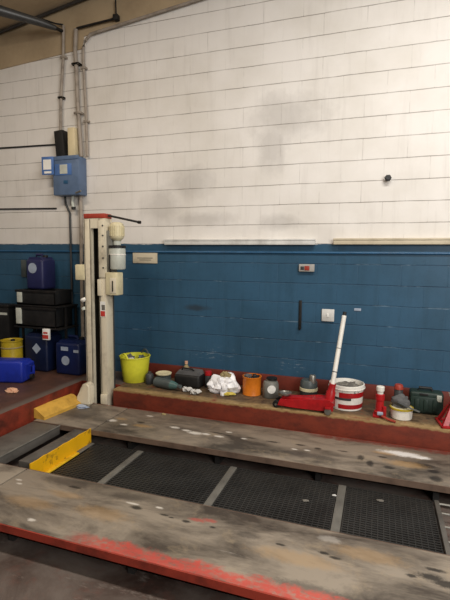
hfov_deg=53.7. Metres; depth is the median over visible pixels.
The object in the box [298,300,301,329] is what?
wall hook
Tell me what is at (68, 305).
shelf
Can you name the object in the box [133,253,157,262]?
notice
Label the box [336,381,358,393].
rag
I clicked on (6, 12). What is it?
pipe
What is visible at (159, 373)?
dish
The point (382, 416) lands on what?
handle
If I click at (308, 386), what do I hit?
container
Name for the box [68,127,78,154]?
duct
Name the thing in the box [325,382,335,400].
socket
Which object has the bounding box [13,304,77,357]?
trolley
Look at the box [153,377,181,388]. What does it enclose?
bottle
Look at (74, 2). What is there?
pipe
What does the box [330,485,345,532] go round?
support bar
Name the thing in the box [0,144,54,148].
cable
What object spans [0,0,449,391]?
wall
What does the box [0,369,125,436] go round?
platform
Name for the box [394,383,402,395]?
spray can
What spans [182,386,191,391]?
glove
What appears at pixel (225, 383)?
bag
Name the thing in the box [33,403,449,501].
runway
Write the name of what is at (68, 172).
switch box
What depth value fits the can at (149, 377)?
4.84 m
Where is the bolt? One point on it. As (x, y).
(387, 177)
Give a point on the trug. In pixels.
(135, 370)
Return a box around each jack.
[272,312,346,414]
[373,385,395,422]
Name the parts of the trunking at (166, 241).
lid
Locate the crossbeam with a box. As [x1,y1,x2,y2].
[0,422,93,472]
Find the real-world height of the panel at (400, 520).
0.056 m
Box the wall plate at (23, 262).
[21,260,26,276]
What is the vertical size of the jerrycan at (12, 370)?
0.240 m
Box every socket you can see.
[299,264,314,271]
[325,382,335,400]
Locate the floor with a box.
[0,431,449,599]
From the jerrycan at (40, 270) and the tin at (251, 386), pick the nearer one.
the tin at (251, 386)
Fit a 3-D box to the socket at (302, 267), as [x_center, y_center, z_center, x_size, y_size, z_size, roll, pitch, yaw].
[0.830,-0.326,4.518,0.156,0.076,0.041,2,6,19]
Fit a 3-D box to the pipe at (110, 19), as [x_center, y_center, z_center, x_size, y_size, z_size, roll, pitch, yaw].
[-1.467,-3.117,5.026,0.538,0.062,0.026,2,6,19]
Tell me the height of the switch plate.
0.124 m
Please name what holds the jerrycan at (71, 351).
on the platform at (16, 409)
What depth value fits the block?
4.45 m
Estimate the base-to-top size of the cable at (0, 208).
0.032 m
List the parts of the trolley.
leg, leg, leg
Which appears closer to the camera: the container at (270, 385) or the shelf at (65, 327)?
the container at (270, 385)
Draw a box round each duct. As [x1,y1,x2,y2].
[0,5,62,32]
[54,130,67,155]
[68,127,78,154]
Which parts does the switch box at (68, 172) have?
plate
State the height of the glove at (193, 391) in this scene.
0.045 m
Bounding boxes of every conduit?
[58,25,67,129]
[71,28,83,156]
[79,196,84,336]
[80,0,200,156]
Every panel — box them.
[52,444,137,482]
[105,452,229,503]
[212,468,337,529]
[340,486,443,553]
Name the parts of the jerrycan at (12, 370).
handle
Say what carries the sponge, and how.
attached to the bag at (225, 383)
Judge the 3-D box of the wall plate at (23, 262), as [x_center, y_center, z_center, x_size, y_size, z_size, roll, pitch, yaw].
[-2.586,-0.405,5.717,0.080,0.220,0.012,2,6,19]
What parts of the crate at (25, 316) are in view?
label plate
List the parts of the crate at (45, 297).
label plate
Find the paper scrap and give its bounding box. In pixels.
[77,404,89,408]
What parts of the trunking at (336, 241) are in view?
lid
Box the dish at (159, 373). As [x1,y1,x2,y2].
[156,371,171,375]
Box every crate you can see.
[0,303,18,356]
[15,288,72,305]
[15,306,72,327]
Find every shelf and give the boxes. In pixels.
[13,304,77,307]
[14,325,77,330]
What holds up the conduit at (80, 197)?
attached to the wall
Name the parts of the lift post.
head plate, plate, carriage plate, panel, motor, tank, cam rod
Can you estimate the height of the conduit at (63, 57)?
1.181 m
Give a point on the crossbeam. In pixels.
(14, 444)
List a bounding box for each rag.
[5,387,18,392]
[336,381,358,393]
[391,393,409,407]
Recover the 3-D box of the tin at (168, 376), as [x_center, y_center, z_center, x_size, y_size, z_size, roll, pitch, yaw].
[-0.671,0.869,4.889,0.156,0.100,0.156,2,6,19]
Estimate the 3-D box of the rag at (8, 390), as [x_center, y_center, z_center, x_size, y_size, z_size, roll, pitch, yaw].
[-2.182,0.916,4.547,0.142,0.046,0.120,0,6,0]
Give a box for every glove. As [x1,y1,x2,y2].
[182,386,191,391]
[190,389,201,393]
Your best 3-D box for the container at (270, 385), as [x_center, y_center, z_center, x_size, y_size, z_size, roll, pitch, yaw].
[0.457,0.872,4.462,0.160,0.197,0.164,2,6,19]
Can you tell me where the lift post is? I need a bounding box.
[75,213,140,405]
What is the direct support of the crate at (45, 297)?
on the trolley
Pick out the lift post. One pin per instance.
(104, 254)
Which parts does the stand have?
foot frame, leg, leg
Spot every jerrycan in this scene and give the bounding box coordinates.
[0,357,34,382]
[25,329,61,371]
[26,254,55,289]
[56,335,86,374]
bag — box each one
[174,367,204,388]
[207,371,240,395]
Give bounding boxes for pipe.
[0,0,84,33]
[76,18,112,28]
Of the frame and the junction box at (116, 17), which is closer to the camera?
the frame
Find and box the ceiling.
[0,0,73,29]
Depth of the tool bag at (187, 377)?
4.73 m
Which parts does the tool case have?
handle, lid panel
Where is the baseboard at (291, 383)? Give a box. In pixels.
[148,363,449,406]
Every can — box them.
[145,371,153,384]
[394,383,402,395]
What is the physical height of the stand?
0.275 m
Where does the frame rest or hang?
on the floor
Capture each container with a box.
[262,376,278,398]
[300,374,317,394]
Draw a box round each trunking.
[164,239,315,244]
[333,238,449,244]
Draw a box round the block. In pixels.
[34,394,80,419]
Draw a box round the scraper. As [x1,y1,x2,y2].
[397,401,419,412]
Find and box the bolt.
[385,175,391,180]
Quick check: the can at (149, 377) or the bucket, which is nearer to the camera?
the bucket
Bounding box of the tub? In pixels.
[390,404,413,420]
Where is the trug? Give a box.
[119,348,150,382]
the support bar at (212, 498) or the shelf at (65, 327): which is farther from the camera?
the shelf at (65, 327)
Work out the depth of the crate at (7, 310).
5.68 m
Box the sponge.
[224,392,235,394]
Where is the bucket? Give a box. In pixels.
[329,378,364,410]
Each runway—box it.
[0,463,449,599]
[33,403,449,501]
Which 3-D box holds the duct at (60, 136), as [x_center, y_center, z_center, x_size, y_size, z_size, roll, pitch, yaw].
[-1.940,-1.850,5.302,0.150,0.319,0.110,2,6,19]
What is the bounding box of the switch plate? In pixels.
[322,309,333,321]
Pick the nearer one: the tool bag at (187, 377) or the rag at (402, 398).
the rag at (402, 398)
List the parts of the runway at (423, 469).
plate, rail, deck plate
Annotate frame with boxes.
[434,500,449,554]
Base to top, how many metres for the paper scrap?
0.025 m
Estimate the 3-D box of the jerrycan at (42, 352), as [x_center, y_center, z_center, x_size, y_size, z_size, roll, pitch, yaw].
[-2.228,0.593,5.467,0.340,0.508,0.294,2,6,19]
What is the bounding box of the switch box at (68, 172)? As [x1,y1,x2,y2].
[41,155,86,196]
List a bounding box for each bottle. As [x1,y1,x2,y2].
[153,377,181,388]
[205,370,211,387]
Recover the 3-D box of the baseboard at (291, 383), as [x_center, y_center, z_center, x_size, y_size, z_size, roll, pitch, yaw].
[1.755,0.924,4.318,5.820,0.147,0.035,2,6,19]
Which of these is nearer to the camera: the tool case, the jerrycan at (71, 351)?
the tool case
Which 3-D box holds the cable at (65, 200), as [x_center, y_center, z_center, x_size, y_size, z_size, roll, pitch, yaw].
[-1.915,-0.584,5.450,0.090,1.361,0.026,2,6,19]
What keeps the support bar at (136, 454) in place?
on the floor
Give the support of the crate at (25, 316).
on the trolley
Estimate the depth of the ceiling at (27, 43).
5.19 m
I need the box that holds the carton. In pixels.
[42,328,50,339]
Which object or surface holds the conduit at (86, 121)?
attached to the wall
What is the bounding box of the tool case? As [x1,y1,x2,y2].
[409,386,443,414]
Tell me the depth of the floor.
2.47 m
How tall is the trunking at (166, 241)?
0.060 m
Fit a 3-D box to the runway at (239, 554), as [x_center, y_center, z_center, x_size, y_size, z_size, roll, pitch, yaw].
[0.396,1.444,2.344,5.460,0.175,0.600,2,6,19]
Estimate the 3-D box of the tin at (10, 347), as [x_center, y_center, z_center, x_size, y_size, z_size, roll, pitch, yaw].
[-2.570,0.657,5.372,0.250,0.392,0.250,2,6,19]
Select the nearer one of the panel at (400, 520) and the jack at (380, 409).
the panel at (400, 520)
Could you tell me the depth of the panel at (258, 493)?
3.14 m
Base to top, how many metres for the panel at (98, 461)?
0.056 m
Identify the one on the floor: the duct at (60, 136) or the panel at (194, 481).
the panel at (194, 481)
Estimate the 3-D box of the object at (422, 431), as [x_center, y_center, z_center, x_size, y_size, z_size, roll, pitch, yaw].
[1.663,1.199,4.054,5.800,0.350,0.641,2,6,19]
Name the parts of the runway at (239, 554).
plate, rail, rail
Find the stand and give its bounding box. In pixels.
[435,393,449,428]
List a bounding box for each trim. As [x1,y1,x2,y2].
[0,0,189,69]
[0,250,449,254]
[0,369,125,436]
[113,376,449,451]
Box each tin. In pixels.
[0,338,22,357]
[157,375,170,379]
[243,373,261,396]
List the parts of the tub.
lid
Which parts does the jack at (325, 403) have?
lift arm, plate, plate, handle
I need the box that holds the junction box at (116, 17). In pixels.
[113,0,119,21]
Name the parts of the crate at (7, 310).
lid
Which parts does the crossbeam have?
plate, guard plate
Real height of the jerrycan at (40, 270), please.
0.429 m
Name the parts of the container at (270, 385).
lid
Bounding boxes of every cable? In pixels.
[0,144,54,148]
[0,208,56,209]
[64,197,72,303]
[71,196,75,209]
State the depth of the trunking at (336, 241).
4.20 m
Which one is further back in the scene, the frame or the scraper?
the scraper
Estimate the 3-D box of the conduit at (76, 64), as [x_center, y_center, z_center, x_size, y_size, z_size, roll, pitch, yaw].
[-1.716,-2.401,5.195,0.116,1.434,0.074,2,6,19]
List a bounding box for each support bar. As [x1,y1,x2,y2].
[97,450,142,483]
[203,466,236,505]
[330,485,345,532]
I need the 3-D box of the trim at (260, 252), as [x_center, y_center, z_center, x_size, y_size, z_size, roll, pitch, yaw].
[0.079,-0.512,4.772,9.800,0.022,0.022,2,6,19]

